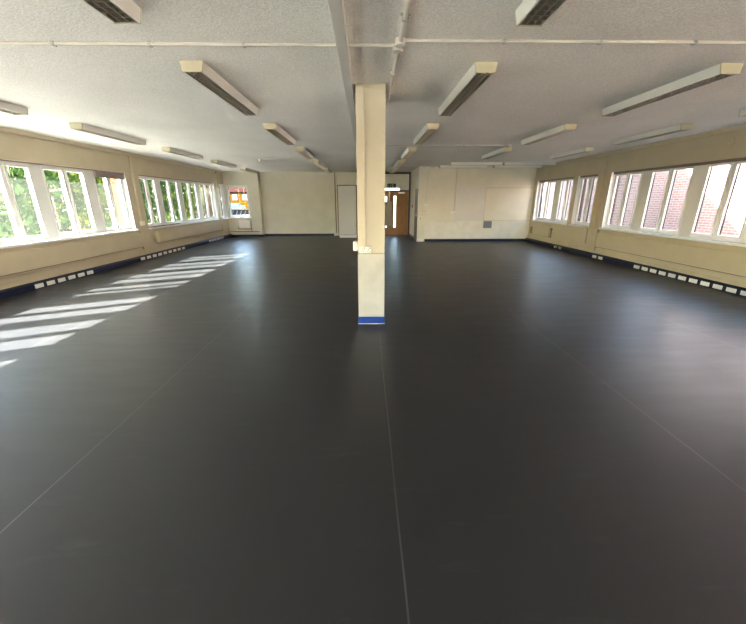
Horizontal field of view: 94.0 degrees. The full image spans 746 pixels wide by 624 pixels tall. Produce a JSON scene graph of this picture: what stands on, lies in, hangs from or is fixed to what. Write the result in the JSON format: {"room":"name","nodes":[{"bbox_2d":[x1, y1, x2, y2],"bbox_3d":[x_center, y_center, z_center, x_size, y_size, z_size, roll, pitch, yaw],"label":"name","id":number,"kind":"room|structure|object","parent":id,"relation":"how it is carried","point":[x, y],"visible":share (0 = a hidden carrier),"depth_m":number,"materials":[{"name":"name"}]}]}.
{"room":"empty office room","nodes":[
{"label":"empty office room","id":0,"kind":"room"},
{"bbox_2d":[0,131,228,279],"bbox_3d":[-6.605,-1.304,4.704,0.260,2.843,24.000,0,18,-1],"label":"wall","id":1,"kind":"structure","parent":0,"point":[14,147],"depth_m":8.43,"materials":[{"name":"beige paint"}]},
{"bbox_2d":[35,283,43,288],"bbox_3d":[-6.397,-0.505,6.671,0.014,0.076,0.175,0,18,-1],"label":"socket","id":2,"kind":"object","parent":1,"relation":"attached to","point":[40,285],"visible":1,"depth_m":6.66,"materials":[{"name":"white plastic"}]},
{"bbox_2d":[47,280,54,284],"bbox_3d":[-6.402,-0.584,6.916,0.014,0.076,0.175,0,18,-1],"label":"socket","id":3,"kind":"object","parent":1,"relation":"attached to","point":[51,282],"visible":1,"depth_m":6.92,"materials":[{"name":"white plastic"}]},
{"bbox_2d":[0,159,138,248],"bbox_3d":[-6.639,-2.229,7.127,0.370,1.495,4.821,0,18,-1],"label":"window","id":4,"kind":"structure","parent":1,"relation":"in","point":[34,172],"depth_m":7.29,"materials":[{"name":"white plastic"}]},
{"bbox_2d":[93,170,124,179],"bbox_3d":[-6.588,-3.426,8.697,0.055,0.163,1.040,0,18,-1],"label":"rolled blind","id":5,"kind":"object","parent":4,"relation":"attached to","point":[97,173],"visible":1,"depth_m":8.63,"materials":[{"name":"fabric"}]},
{"bbox_2d":[0,233,143,276],"bbox_3d":[-6.458,-1.232,7.408,0.124,0.455,5.100,0,18,-1],"label":"radiator","id":6,"kind":"object","parent":1,"relation":"attached to","point":[14,262],"visible":1,"depth_m":7.18,"materials":[{"name":"beige metal"}]},
{"bbox_2d":[0,126,222,172],"bbox_3d":[-6.451,-2.577,4.141,0.050,0.075,23.700,0,18,-1],"label":"trim","id":7,"kind":"structure","parent":1,"relation":"attached to","point":[3,129],"depth_m":7.94,"materials":[{"name":"beige paint"}]},
{"bbox_2d":[0,230,230,289],"bbox_3d":[-6.447,-0.115,4.930,0.045,0.160,23.700,0,18,-1],"label":"trim","id":8,"kind":"structure","parent":1,"relation":"attached to","point":[6,283],"depth_m":7.90,"materials":[{"name":"beige paint"}]},
{"bbox_2d":[0,234,231,298],"bbox_3d":[-6.419,0.028,4.976,0.100,0.140,23.700,0,18,-1],"label":"baseboard","id":9,"kind":"structure","parent":1,"relation":"attached to","point":[5,293],"depth_m":8.06,"materials":[{"name":"plastic"}]},
{"bbox_2d":[128,156,144,225],"bbox_3d":[-6.551,-3.332,9.621,0.050,1.823,0.160,0,18,-1],"label":"pilaster","id":10,"kind":"object","parent":1,"relation":"attached to","point":[142,222],"depth_m":9.62,"materials":[{"name":"beige paint"}]},
{"bbox_2d":[139,229,155,252],"bbox_3d":[-6.544,-2.069,10.110,0.060,0.600,0.560,0,18,-1],"label":"trim","id":11,"kind":"structure","parent":1,"relation":"attached to","point":[148,237],"depth_m":10.09,"materials":[{"name":"beige paint"}]},
{"bbox_2d":[138,175,219,228],"bbox_3d":[-6.742,-3.907,12.364,0.370,1.495,5.021,0,18,-1],"label":"window","id":12,"kind":"structure","parent":1,"relation":"in","point":[155,181],"depth_m":12.06,"materials":[{"name":"white plastic"}]},
{"bbox_2d":[154,221,222,242],"bbox_3d":[-6.566,-3.012,12.864,0.124,0.395,4.980,0,18,-1],"label":"radiator","id":13,"kind":"object","parent":1,"relation":"attached to","point":[165,235],"visible":1,"depth_m":12.03,"materials":[{"name":"beige metal"}]},
{"bbox_2d":[215,172,221,223],"bbox_3d":[-6.650,-4.891,15.001,0.060,2.150,0.060,0,18,-1],"label":"pipe","id":14,"kind":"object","parent":1,"relation":"attached to","point":[215,172],"depth_m":14.98,"materials":[{"name":"beige metal"}]},
{"bbox_2d":[218,184,228,218],"bbox_3d":[-6.804,-4.914,15.506,0.370,1.495,0.541,0,18,-1],"label":"window","id":15,"kind":"structure","parent":1,"relation":"in","point":[221,188],"depth_m":15.71,"materials":[{"name":"white plastic"}]},
{"bbox_2d":[222,171,264,234],"bbox_3d":[-5.928,-4.965,16.121,1.543,2.843,0.550,0,18,-1],"label":"wall","id":16,"kind":"structure","parent":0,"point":[252,180],"depth_m":15.82,"materials":[{"name":"beige paint"}]},
{"bbox_2d":[226,185,251,217],"bbox_3d":[-6.104,-5.040,15.925,1.080,1.435,0.370,0,18,-1],"label":"window","id":17,"kind":"structure","parent":16,"relation":"attached to","point":[227,186],"depth_m":15.91,"materials":[{"name":"white plastic"}]},
{"bbox_2d":[231,220,258,231],"bbox_3d":[-5.948,-3.967,16.093,1.320,0.521,0.070,0,18,-1],"label":"radiator","id":18,"kind":"object","parent":16,"relation":"attached to","point":[242,223],"visible":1,"depth_m":16.05,"materials":[{"name":"beige metal"}]},
{"bbox_2d":[232,234,265,236],"bbox_3d":[-5.888,-3.626,16.435,1.513,0.100,0.370,0,18,-1],"label":"baseboard","id":19,"kind":"structure","parent":16,"relation":"attached to","point":[252,235],"depth_m":16.27,"materials":[{"name":"black plastic"}]},
{"bbox_2d":[260,175,356,235],"bbox_3d":[-1.716,-5.052,16.360,6.890,2.843,0.200,0,18,-1],"label":"wall","id":20,"kind":"structure","parent":0,"point":[291,204],"depth_m":16.21,"materials":[{"name":"beige paint"}]},
{"bbox_2d":[265,233,333,235],"bbox_3d":[-3.510,-3.698,16.643,3.290,0.100,0.020,0,18,-1],"label":"baseboard","id":21,"kind":"structure","parent":20,"relation":"attached to","point":[333,233],"depth_m":16.64,"materials":[{"name":"black plastic"}]},
{"bbox_2d":[259,172,356,174],"bbox_3d":[-2.732,-6.301,15.819,4.860,0.130,0.030,0,18,-1],"label":"trim","id":22,"kind":"structure","parent":20,"relation":"attached to","point":[260,173],"depth_m":15.80,"materials":[{"name":"beige paint"}]},
{"bbox_2d":[333,172,336,235],"bbox_3d":[-1.798,-4.948,16.249,0.080,2.713,0.070,0,18,-1],"label":"trim","id":23,"kind":"structure","parent":20,"relation":"attached to","point":[333,175],"depth_m":16.20,"materials":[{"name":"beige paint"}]},
{"bbox_2d":[385,172,410,234],"bbox_3d":[0.715,-5.041,16.327,2.030,2.830,0.160,0,18,-1],"label":"door","id":24,"kind":"structure","parent":20,"relation":"in","point":[402,180],"depth_m":16.25,"materials":[{"name":"brown wood"}]},
{"bbox_2d":[385,202,391,225],"bbox_3d":[0.690,-4.636,16.408,0.415,1.090,0.044,0,18,-1],"label":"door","id":25,"kind":"structure","parent":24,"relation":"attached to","point":[388,205],"depth_m":16.39,"materials":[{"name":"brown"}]},
{"bbox_2d":[387,184,395,187],"bbox_3d":[0.859,-5.823,16.030,0.400,0.180,0.053,0,18,-1],"label":"exit sign","id":26,"kind":"object","parent":24,"relation":"attached to","point":[388,185],"visible":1,"depth_m":16.01,"materials":[{"name":"green plastic"}]},
{"bbox_2d":[0,235,745,623],"bbox_3d":[0.024,0.069,5.353,13.596,0.200,24.550,0,18,-1],"label":"floor","id":27,"kind":"structure","parent":0,"point":[213,432],"depth_m":2.41,"materials":[{"name":"grey plastic"}]},
{"bbox_2d":[337,185,357,237],"bbox_3d":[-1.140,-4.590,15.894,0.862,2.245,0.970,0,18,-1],"label":"door","id":28,"kind":"structure","parent":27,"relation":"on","point":[346,194],"depth_m":15.45,"materials":[{"name":"beige paint"}]},
{"bbox_2d":[355,84,385,323],"bbox_3d":[-0.027,-1.246,4.473,0.356,2.843,0.364,0,18,-1],"label":"pillar","id":29,"kind":"structure","parent":27,"relation":"on","point":[371,266],"depth_m":4.29,"materials":[{"name":"paint"}]},
{"bbox_2d":[353,241,357,250],"bbox_3d":[-0.227,-0.856,4.500,0.059,0.115,0.100,0,18,-1],"label":"socket","id":30,"kind":"object","parent":29,"relation":"attached to","point":[355,243],"visible":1,"depth_m":4.46,"materials":[{"name":"white plastic"}]},
{"bbox_2d":[355,85,365,246],"bbox_3d":[-0.144,-1.666,4.121,0.096,1.758,0.070,0,18,-1],"label":"trunking","id":31,"kind":"object","parent":29,"relation":"attached to","point":[360,126],"depth_m":4.06,"materials":[{"name":"beige plastic"}]},
{"bbox_2d":[360,246,370,252],"bbox_3d":[-0.096,-0.791,4.414,0.148,0.088,0.040,0,18,-1],"label":"double socket","id":32,"kind":"object","parent":29,"relation":"attached to","point":[367,249],"visible":0.97,"depth_m":4.40,"materials":[{"name":"white plastic"}]},
{"bbox_2d":[0,0,745,171],"bbox_3d":[0.017,-2.876,4.409,13.596,0.300,24.550,0,18,-1],"label":"ceiling","id":33,"kind":"structure","parent":0,"point":[140,92],"depth_m":3.63,"materials":[{"name":"white paint"}]},
{"bbox_2d":[0,101,27,114],"bbox_3d":[-4.930,-2.539,4.036,0.218,0.089,1.780,0,18,-1],"label":"ceiling light","id":34,"kind":"object","parent":33,"relation":"attached to","point":[5,107],"visible":1,"depth_m":4.70,"materials":[{"name":"white plastic"}]},
{"bbox_2d":[69,123,145,144],"bbox_3d":[-4.982,-3.378,6.654,0.218,0.089,1.780,0,18,-1],"label":"ceiling light","id":35,"kind":"object","parent":33,"relation":"attached to","point":[82,127],"visible":1,"depth_m":6.39,"materials":[{"name":"beige plastic"}]},
{"bbox_2d":[82,0,141,23],"bbox_3d":[-1.660,-1.741,1.520,0.218,0.089,1.780,0,18,-1],"label":"ceiling light","id":36,"kind":"object","parent":33,"relation":"attached to","point":[116,11],"visible":1,"depth_m":2.24,"materials":[{"name":"beige plastic"}]},
{"bbox_2d":[0,41,335,47],"bbox_3d":[-3.346,-2.191,2.842,6.108,0.032,0.052,0,18,-1],"label":"conduit","id":37,"kind":"object","parent":33,"relation":"attached to","point":[51,43],"visible":0.87,"depth_m":2.85,"materials":[{"name":"grey paint"}]},
{"bbox_2d":[161,147,202,158],"bbox_3d":[-5.034,-4.220,9.282,0.218,0.089,1.780,0,18,-1],"label":"ceiling light","id":38,"kind":"object","parent":33,"relation":"attached to","point":[165,149],"visible":1,"depth_m":9.01,"materials":[{"name":"beige plastic"}]},
{"bbox_2d":[179,61,258,115],"bbox_3d":[-1.711,-2.565,4.091,0.218,0.089,1.780,0,18,-1],"label":"ceiling light","id":39,"kind":"object","parent":33,"relation":"attached to","point":[199,71],"visible":1,"depth_m":3.72,"materials":[{"name":"beige plastic"}]},
{"bbox_2d":[210,160,236,167],"bbox_3d":[-5.085,-5.066,11.920,0.218,0.089,1.780,0,18,-1],"label":"ceiling light","id":40,"kind":"object","parent":33,"relation":"attached to","point":[218,162],"visible":0.99,"depth_m":11.66,"materials":[{"name":"beige plastic"}]},
{"bbox_2d":[240,168,258,172],"bbox_3d":[-5.137,-5.905,14.538,0.218,0.089,1.780,0,18,-1],"label":"ceiling light","id":41,"kind":"object","parent":33,"relation":"attached to","point":[243,169],"visible":1,"depth_m":14.29,"materials":[{"name":"beige plastic"}]},
{"bbox_2d":[263,123,295,144],"bbox_3d":[-1.762,-3.404,6.710,0.218,0.089,1.780,0,18,-1],"label":"ceiling light","id":42,"kind":"object","parent":33,"relation":"attached to","point":[274,129],"visible":1,"depth_m":6.37,"materials":[{"name":"beige plastic"}]},
{"bbox_2d":[295,147,313,158],"bbox_3d":[-1.814,-4.246,9.338,0.218,0.089,1.780,0,18,-1],"label":"ceiling light","id":43,"kind":"object","parent":33,"relation":"attached to","point":[305,153],"visible":1,"depth_m":8.95,"materials":[{"name":"beige plastic"}]},
{"bbox_2d":[312,160,324,167],"bbox_3d":[-1.866,-5.091,11.975,0.218,0.089,1.780,0,18,-1],"label":"ceiling light","id":44,"kind":"object","parent":33,"relation":"attached to","point":[318,163],"visible":1,"depth_m":11.69,"materials":[{"name":"beige plastic"}]},
{"bbox_2d":[322,168,331,172],"bbox_3d":[-1.918,-5.930,14.593,0.218,0.089,1.780,0,18,-1],"label":"ceiling light","id":45,"kind":"object","parent":33,"relation":"attached to","point":[327,170],"visible":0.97,"depth_m":14.10,"materials":[{"name":"beige plastic"}]},
{"bbox_2d":[328,0,355,144],"bbox_3d":[-0.278,-2.669,4.401,0.087,0.088,24.020,0,18,-1],"label":"beam","id":46,"kind":"structure","parent":33,"relation":"attached to","point":[336,7],"depth_m":2.83,"materials":[{"name":"grey paint"}]},
{"bbox_2d":[348,43,394,46],"bbox_3d":[-0.006,-2.217,2.892,0.398,0.025,0.025,0,18,-1],"label":"conduit","id":47,"kind":"object","parent":33,"relation":"attached to","point":[349,44],"visible":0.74,"depth_m":2.88,"materials":[{"name":"grey paint"}]},
{"bbox_2d":[386,0,411,106],"bbox_3d":[0.293,-0.903,-1.176,0.093,0.050,12.300,0,18,-1],"label":"conduit","id":48,"kind":"object","parent":33,"relation":"attached to","point":[399,41],"visible":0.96,"depth_m":2.79,"materials":[{"name":"grey paint"}]},
{"bbox_2d":[394,160,404,167],"bbox_3d":[0.898,-5.113,12.022,0.218,0.089,1.780,0,18,-1],"label":"ceiling light","id":49,"kind":"object","parent":33,"relation":"attached to","point":[398,163],"visible":1,"depth_m":11.73,"materials":[{"name":"beige plastic"}]},
{"bbox_2d":[401,147,416,158],"bbox_3d":[0.950,-4.268,9.385,0.218,0.089,1.780,0,18,-1],"label":"ceiling light","id":50,"kind":"object","parent":33,"relation":"attached to","point":[409,151],"visible":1,"depth_m":9.00,"materials":[{"name":"beige plastic"}]},
{"bbox_2d":[413,123,438,144],"bbox_3d":[1.002,-3.426,6.757,0.218,0.089,1.780,0,18,-1],"label":"ceiling light","id":51,"kind":"object","parent":33,"relation":"attached to","point":[429,129],"visible":1,"depth_m":6.40,"materials":[{"name":"beige plastic"}]},
{"bbox_2d":[385,144,512,146],"bbox_3d":[1.689,-3.900,8.163,3.219,0.050,0.099,0,18,-1],"label":"conduit","id":52,"kind":"object","parent":33,"relation":"attached to","point":[510,145],"visible":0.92,"depth_m":8.15,"materials":[{"name":"grey paint"}]},
{"bbox_2d":[439,165,487,167],"bbox_3d":[3.374,-5.441,13.027,1.780,0.089,0.218,0,18,-1],"label":"ceiling light","id":53,"kind":"object","parent":33,"relation":"attached to","point":[440,166],"visible":0.98,"depth_m":12.94,"materials":[{"name":"beige plastic"}]},
{"bbox_2d":[438,62,497,115],"bbox_3d":[1.054,-2.587,4.139,0.218,0.089,1.780,0,18,-1],"label":"ceiling light","id":54,"kind":"object","parent":33,"relation":"attached to","point":[479,73],"visible":1,"depth_m":3.75,"materials":[{"name":"beige plastic"}]},
{"bbox_2d":[450,162,502,165],"bbox_3d":[3.564,-5.122,12.030,1.780,0.089,0.218,0,18,-1],"label":"ceiling light","id":55,"kind":"object","parent":33,"relation":"attached to","point":[451,163],"visible":1,"depth_m":11.94,"materials":[{"name":"beige plastic"}]},
{"bbox_2d":[481,147,512,158],"bbox_3d":[3.315,-4.287,9.425,0.218,0.089,1.780,0,18,-1],"label":"ceiling light","id":56,"kind":"object","parent":33,"relation":"attached to","point":[503,150],"visible":1,"depth_m":9.13,"materials":[{"name":"beige plastic"}]},
{"bbox_2d":[493,165,541,167],"bbox_3d":[5.424,-5.457,13.062,1.780,0.089,0.218,0,18,-1],"label":"ceiling light","id":57,"kind":"object","parent":33,"relation":"attached to","point":[494,166],"visible":1,"depth_m":12.97,"materials":[{"name":"beige plastic"}]},
{"bbox_2d":[503,162,555,164],"bbox_3d":[5.416,-5.137,12.062,1.780,0.089,0.218,0,18,-1],"label":"ceiling light","id":58,"kind":"object","parent":33,"relation":"attached to","point":[504,163],"visible":0.97,"depth_m":11.97,"materials":[{"name":"beige plastic"}]},
{"bbox_2d":[515,0,567,26],"bbox_3d":[1.104,-1.763,1.568,0.218,0.089,1.780,0,18,-1],"label":"ceiling light","id":59,"kind":"object","parent":33,"relation":"attached to","point":[530,13],"visible":1,"depth_m":2.28,"materials":[{"name":"beige plastic"}]},
{"bbox_2d":[521,124,576,144],"bbox_3d":[3.367,-3.445,6.798,0.218,0.089,1.780,0,18,-1],"label":"ceiling light","id":60,"kind":"object","parent":33,"relation":"attached to","point":[564,128],"visible":1,"depth_m":6.53,"materials":[{"name":"beige plastic"}]},
{"bbox_2d":[549,147,593,158],"bbox_3d":[5.335,-4.303,9.460,0.218,0.089,1.780,0,18,-1],"label":"ceiling light","id":61,"kind":"object","parent":33,"relation":"attached to","point":[585,149],"visible":1,"depth_m":9.22,"materials":[{"name":"beige plastic"}]},
{"bbox_2d":[405,38,745,45],"bbox_3d":[3.365,-2.218,2.871,6.263,0.030,0.050,0,18,-1],"label":"conduit","id":62,"kind":"object","parent":33,"relation":"attached to","point":[503,41],"visible":0.88,"depth_m":2.83,"materials":[{"name":"grey paint"}]},
{"bbox_2d":[612,124,693,144],"bbox_3d":[5.386,-3.461,6.832,0.218,0.089,1.780,0,18,-1],"label":"ceiling light","id":63,"kind":"object","parent":33,"relation":"attached to","point":[681,127],"visible":1,"depth_m":6.57,"materials":[{"name":"beige plastic"}]},
{"bbox_2d":[601,63,743,115],"bbox_3d":[3.418,-2.605,4.179,0.218,0.089,1.780,0,18,-1],"label":"ceiling light","id":64,"kind":"object","parent":33,"relation":"attached to","point":[721,71],"visible":1,"depth_m":3.84,"materials":[{"name":"beige plastic"}]},
{"bbox_2d":[738,108,745,116],"bbox_3d":[5.438,-2.622,4.214,0.218,0.089,1.780,0,18,-1],"label":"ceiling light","id":65,"kind":"object","parent":33,"relation":"attached to","point":[742,112],"visible":1,"depth_m":5.02,"materials":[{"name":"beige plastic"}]},
{"bbox_2d":[409,167,418,238],"bbox_3d":[1.830,-4.651,15.082,0.150,2.843,2.610,0,18,-1],"label":"wall","id":66,"kind":"structure","parent":0,"point":[415,173],"depth_m":15.15,"materials":[{"name":"beige paint"}]},
{"bbox_2d":[414,189,417,240],"bbox_3d":[1.777,-4.017,14.402,0.090,2.050,0.870,0,18,-1],"label":"door","id":67,"kind":"structure","parent":66,"relation":"in","point":[416,190],"depth_m":14.45,"materials":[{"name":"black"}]},
{"bbox_2d":[417,166,536,240],"bbox_3d":[4.061,-4.263,13.854,4.563,2.843,0.050,0,18,-1],"label":"wall","id":68,"kind":"structure","parent":0,"point":[440,188],"depth_m":13.59,"materials":[{"name":"beige paint"}]},
{"bbox_2d":[424,166,434,205],"bbox_3d":[2.237,-4.868,13.483,0.434,1.450,0.152,15,23,39],"label":"conduit","id":69,"kind":"object","parent":68,"relation":"attached to","point":[433,166],"visible":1,"depth_m":13.62,"materials":[{"name":"grey paint"}]},
{"bbox_2d":[450,168,457,212],"bbox_3d":[3.162,-4.765,13.625,0.205,1.743,0.045,0,18,-1],"label":"conduit","id":70,"kind":"object","parent":68,"relation":"attached to","point":[457,168],"visible":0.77,"depth_m":13.64,"materials":[{"name":"grey paint"}]},
{"bbox_2d":[454,188,485,220],"bbox_3d":[3.857,-4.265,13.808,1.174,1.275,0.024,0,18,-1],"label":"whiteboard","id":71,"kind":"object","parent":68,"relation":"attached to","point":[470,202],"visible":1,"depth_m":13.80,"materials":[{"name":"beige"}]},
{"bbox_2d":[424,239,524,241],"bbox_3d":[4.170,-2.947,14.241,4.153,0.100,0.020,0,18,-1],"label":"baseboard","id":72,"kind":"structure","parent":68,"relation":"attached to","point":[425,240],"depth_m":14.23,"materials":[{"name":"plastic"}]},
{"bbox_2d":[424,221,526,238],"bbox_3d":[4.154,-3.330,14.126,4.143,0.700,0.004,0,18,-1],"label":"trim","id":73,"kind":"structure","parent":68,"relation":"attached to","point":[433,229],"depth_m":14.13,"materials":[{"name":"beige paint"}]},
{"bbox_2d":[483,221,491,227],"bbox_3d":[4.618,-3.522,14.017,0.310,0.270,0.105,0,18,-1],"label":"wall box","id":74,"kind":"object","parent":68,"relation":"attached to","point":[487,224],"visible":1,"depth_m":13.97,"materials":[{"name":"silver metal"}]},
{"bbox_2d":[483,187,533,220],"bbox_3d":[4.421,-4.270,13.821,3.783,1.275,0.022,0,18,-1],"label":"trim","id":75,"kind":"structure","parent":68,"relation":"attached to","point":[494,187],"depth_m":14.00,"materials":[{"name":"beige paint"}]},
{"bbox_2d":[484,188,533,219],"bbox_3d":[5.379,-4.285,13.843,1.868,1.225,0.006,0,18,-1],"label":"whiteboard","id":76,"kind":"object","parent":68,"relation":"attached to","point":[500,203],"depth_m":13.83,"materials":[{"name":"beige paint"}]},
{"bbox_2d":[528,129,745,277],"bbox_3d":[6.648,-1.417,4.955,0.260,2.843,24.050,0,18,-1],"label":"wall","id":77,"kind":"structure","parent":0,"point":[708,148],"depth_m":8.32,"materials":[{"name":"beige paint"}]},
{"bbox_2d":[530,225,551,237],"bbox_3d":[6.302,-3.055,13.103,0.124,0.390,1.620,0,18,-1],"label":"radiator","id":78,"kind":"object","parent":77,"relation":"attached to","point":[544,231],"visible":1,"depth_m":12.89,"materials":[{"name":"beige metal"}]},
{"bbox_2d":[531,177,573,224],"bbox_3d":[6.484,-3.963,12.438,0.370,1.495,2.441,0,18,-1],"label":"window","id":79,"kind":"structure","parent":77,"relation":"in","point":[553,219],"depth_m":12.42,"materials":[{"name":"white plastic"}]},
{"bbox_2d":[554,225,587,242],"bbox_3d":[6.383,-2.550,11.282,0.035,0.420,1.800,0,18,-1],"label":"radiator","id":80,"kind":"object","parent":77,"relation":"attached to","point":[576,234],"depth_m":11.16,"materials":[{"name":"beige metal"}]},
{"bbox_2d":[569,174,597,227],"bbox_3d":[6.521,-3.368,10.582,0.370,1.495,0.961,0,18,-1],"label":"window","id":81,"kind":"structure","parent":77,"relation":"in","point":[575,221],"depth_m":10.83,"materials":[{"name":"white plastic"}]},
{"bbox_2d":[586,229,599,250],"bbox_3d":[6.394,-2.105,10.122,0.060,0.600,0.360,0,18,-1],"label":"trim","id":82,"kind":"structure","parent":77,"relation":"attached to","point":[591,242],"depth_m":10.09,"materials":[{"name":"beige paint"}]},
{"bbox_2d":[594,155,610,228],"bbox_3d":[6.411,-3.327,9.736,0.020,1.963,0.130,0,18,-1],"label":"trim","id":83,"kind":"structure","parent":77,"relation":"attached to","point":[608,156],"depth_m":9.71,"materials":[{"name":"beige paint"}]},
{"bbox_2d":[525,238,745,296],"bbox_3d":[6.496,0.277,4.098,0.100,0.140,21.390,0,18,-1],"label":"baseboard","id":84,"kind":"structure","parent":77,"relation":"attached to","point":[617,261],"depth_m":8.38,"materials":[{"name":"plastic"}]},
{"bbox_2d":[527,234,745,287],"bbox_3d":[6.523,0.134,4.052,0.045,0.160,21.390,0,18,-1],"label":"trim","id":85,"kind":"structure","parent":77,"relation":"attached to","point":[702,273],"depth_m":7.80,"materials":[{"name":"beige paint"}]},
{"bbox_2d":[542,124,745,166],"bbox_3d":[6.515,-2.328,3.263,0.050,0.075,21.390,0,18,-1],"label":"trim","id":86,"kind":"structure","parent":77,"relation":"attached to","point":[739,127],"depth_m":7.66,"materials":[{"name":"beige"}]},
{"bbox_2d":[595,233,745,276],"bbox_3d":[6.411,-1.292,7.553,0.124,0.420,4.930,0,18,-1],"label":"radiator","id":87,"kind":"object","parent":77,"relation":"attached to","point":[729,262],"visible":1,"depth_m":7.19,"materials":[{"name":"beige metal"}]},
{"bbox_2d":[599,157,745,246],"bbox_3d":[6.587,-2.296,7.235,0.370,1.495,4.931,0,18,-1],"label":"window","id":88,"kind":"structure","parent":77,"relation":"in","point":[701,172],"depth_m":7.37,"materials":[{"name":"white plastic"}]},
{"bbox_2d":[688,278,697,283],"bbox_3d":[6.385,-0.622,6.939,0.014,0.076,0.175,0,18,-1],"label":"socket","id":89,"kind":"object","parent":77,"relation":"attached to","point":[690,279],"visible":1,"depth_m":6.93,"materials":[{"name":"white plastic"}]},
{"bbox_2d":[700,281,709,286],"bbox_3d":[6.390,-0.545,6.697,0.014,0.076,0.175,0,18,-1],"label":"socket","id":90,"kind":"object","parent":77,"relation":"attached to","point":[704,283],"visible":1,"depth_m":6.70,"materials":[{"name":"white plastic"}]},
{"bbox_2d":[712,284,722,289],"bbox_3d":[6.395,-0.468,6.455,0.014,0.076,0.175,0,18,-1],"label":"socket","id":91,"kind":"object","parent":77,"relation":"attached to","point":[716,286],"visible":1,"depth_m":6.45,"materials":[{"name":"white plastic"}]},
{"bbox_2d":[726,287,736,292],"bbox_3d":[6.399,-0.390,6.214,0.014,0.076,0.175,0,18,-1],"label":"socket","id":92,"kind":"object","parent":77,"relation":"attached to","point":[728,289],"visible":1,"depth_m":6.20,"materials":[{"name":"white plastic"}]},
{"label":"outside","id":93,"kind":"structure","parent":0,"visible":0},
{"bbox_3d":[-3.769,2.418,-0.717,27.400,0.050,37.300,0,18,-1],"label":"paving","id":94,"kind":"object","parent":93,"visible":0},
{"bbox_2d":[0,166,86,237],"bbox_3d":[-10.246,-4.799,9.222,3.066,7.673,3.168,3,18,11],"label":"tree","id":95,"kind":"object","parent":94,"relation":"on","point":[19,182],"visible":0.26,"depth_m":9.76,"materials":[{"name":"green plant"}]},
{"bbox_2d":[9,166,111,232],"bbox_3d":[-10.258,-5.367,11.252,3.194,7.516,3.161,0,18,-1],"label":"tree","id":96,"kind":"object","parent":94,"relation":"on","point":[84,220],"visible":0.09,"depth_m":11.57,"materials":[{"name":"green plant"}]},
{"bbox_2d":[102,178,124,226],"bbox_3d":[-7.014,-2.824,9.764,0.360,3.550,0.580,0,18,-1],"label":"brick pier","id":97,"kind":"structure","parent":94,"relation":"on","point":[113,181],"depth_m":9.41,"materials":[{"name":"beige brick"}]},
{"bbox_2d":[70,173,163,227],"bbox_3d":[-10.363,-6.161,13.420,3.272,7.705,3.185,0,18,-1],"label":"tree","id":98,"kind":"object","parent":94,"relation":"on","point":[140,180],"visible":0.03,"depth_m":14.04,"materials":[{"name":"green plant"}]},
{"bbox_2d":[140,180,190,222],"bbox_3d":[-10.406,-6.830,15.713,3.241,7.580,3.175,0,18,-1],"label":"tree","id":99,"kind":"object","parent":94,"relation":"on","point":[165,199],"visible":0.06,"depth_m":16.28,"materials":[{"name":"green plant"}]},
{"bbox_2d":[201,185,210,216],"bbox_3d":[-7.059,-4.524,15.069,0.240,3.550,0.520,0,18,-1],"label":"brick pier","id":100,"kind":"structure","parent":94,"relation":"on","point":[201,185],"depth_m":14.73,"materials":[{"name":"beige brick"}]},
{"bbox_2d":[611,174,638,225],"bbox_3d":[6.926,-2.912,9.932,0.490,3.550,0.570,0,18,-1],"label":"brick pier","id":101,"kind":"structure","parent":94,"relation":"on","point":[635,176],"depth_m":9.58,"materials":[{"name":"pink brick"}]},
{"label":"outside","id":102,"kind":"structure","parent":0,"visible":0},
{"bbox_2d":[1,205,395,238],"bbox_3d":[-11.305,-19.185,67.149,140.000,0.200,220.000,0,18,-1],"label":"ground","id":103,"kind":"structure","parent":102,"point":[394,210],"depth_m":36.48,"materials":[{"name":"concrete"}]},
{"bbox_2d":[0,201,34,238],"bbox_3d":[-19.174,-5.303,15.752,5.087,4.691,5.058,0,18,-1],"label":"shrub","id":104,"kind":"object","parent":103,"relation":"on","point":[31,201],"visible":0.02,"depth_m":16.46,"materials":[{"name":"green plant"}]},
{"bbox_2d":[161,182,205,220],"bbox_3d":[-10.378,-7.651,18.090,3.160,7.693,3.211,0,18,-1],"label":"tree","id":105,"kind":"object","parent":103,"relation":"on","point":[182,185],"visible":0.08,"depth_m":18.45,"materials":[{"name":"green plant"}]},
{"bbox_2d":[172,184,204,218],"bbox_3d":[-11.109,-8.410,20.758,3.240,7.513,3.175,0,18,-1],"label":"tree","id":106,"kind":"object","parent":103,"relation":"on","point":[183,184],"visible":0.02,"depth_m":21.38,"materials":[{"name":"green plant"}]},
{"bbox_2d":[189,209,248,218],"bbox_3d":[-10.395,-6.013,23.065,4.600,1.520,0.180,0,18,-1],"label":"fence","id":107,"kind":"object","parent":103,"relation":"on","point":[234,211],"visible":0.1,"depth_m":22.91,"materials":[{"name":"grey paint"}]},
{"bbox_2d":[231,203,244,208],"bbox_3d":[-34.731,-26.803,88.229,4.000,1.450,1.730,0,18,-1],"label":"car","id":108,"kind":"object","parent":103,"relation":"on","point":[233,205],"visible":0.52,"depth_m":87.46,"materials":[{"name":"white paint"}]},
{"bbox_2d":[229,188,247,208],"bbox_3d":[-37.348,-33.333,97.812,12.800,8.050,8.800,0,18,-1],"label":"house","id":109,"kind":"structure","parent":103,"relation":"on","point":[237,195],"depth_m":94.40,"materials":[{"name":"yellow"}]},
{"bbox_2d":[540,164,745,236],"bbox_3d":[12.730,-3.808,12.684,6.250,3.550,42.200,0,18,-1],"label":"brick building","id":110,"kind":"structure","parent":103,"relation":"on","point":[736,213],"depth_m":10.93,"materials":[{"name":"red brick"}]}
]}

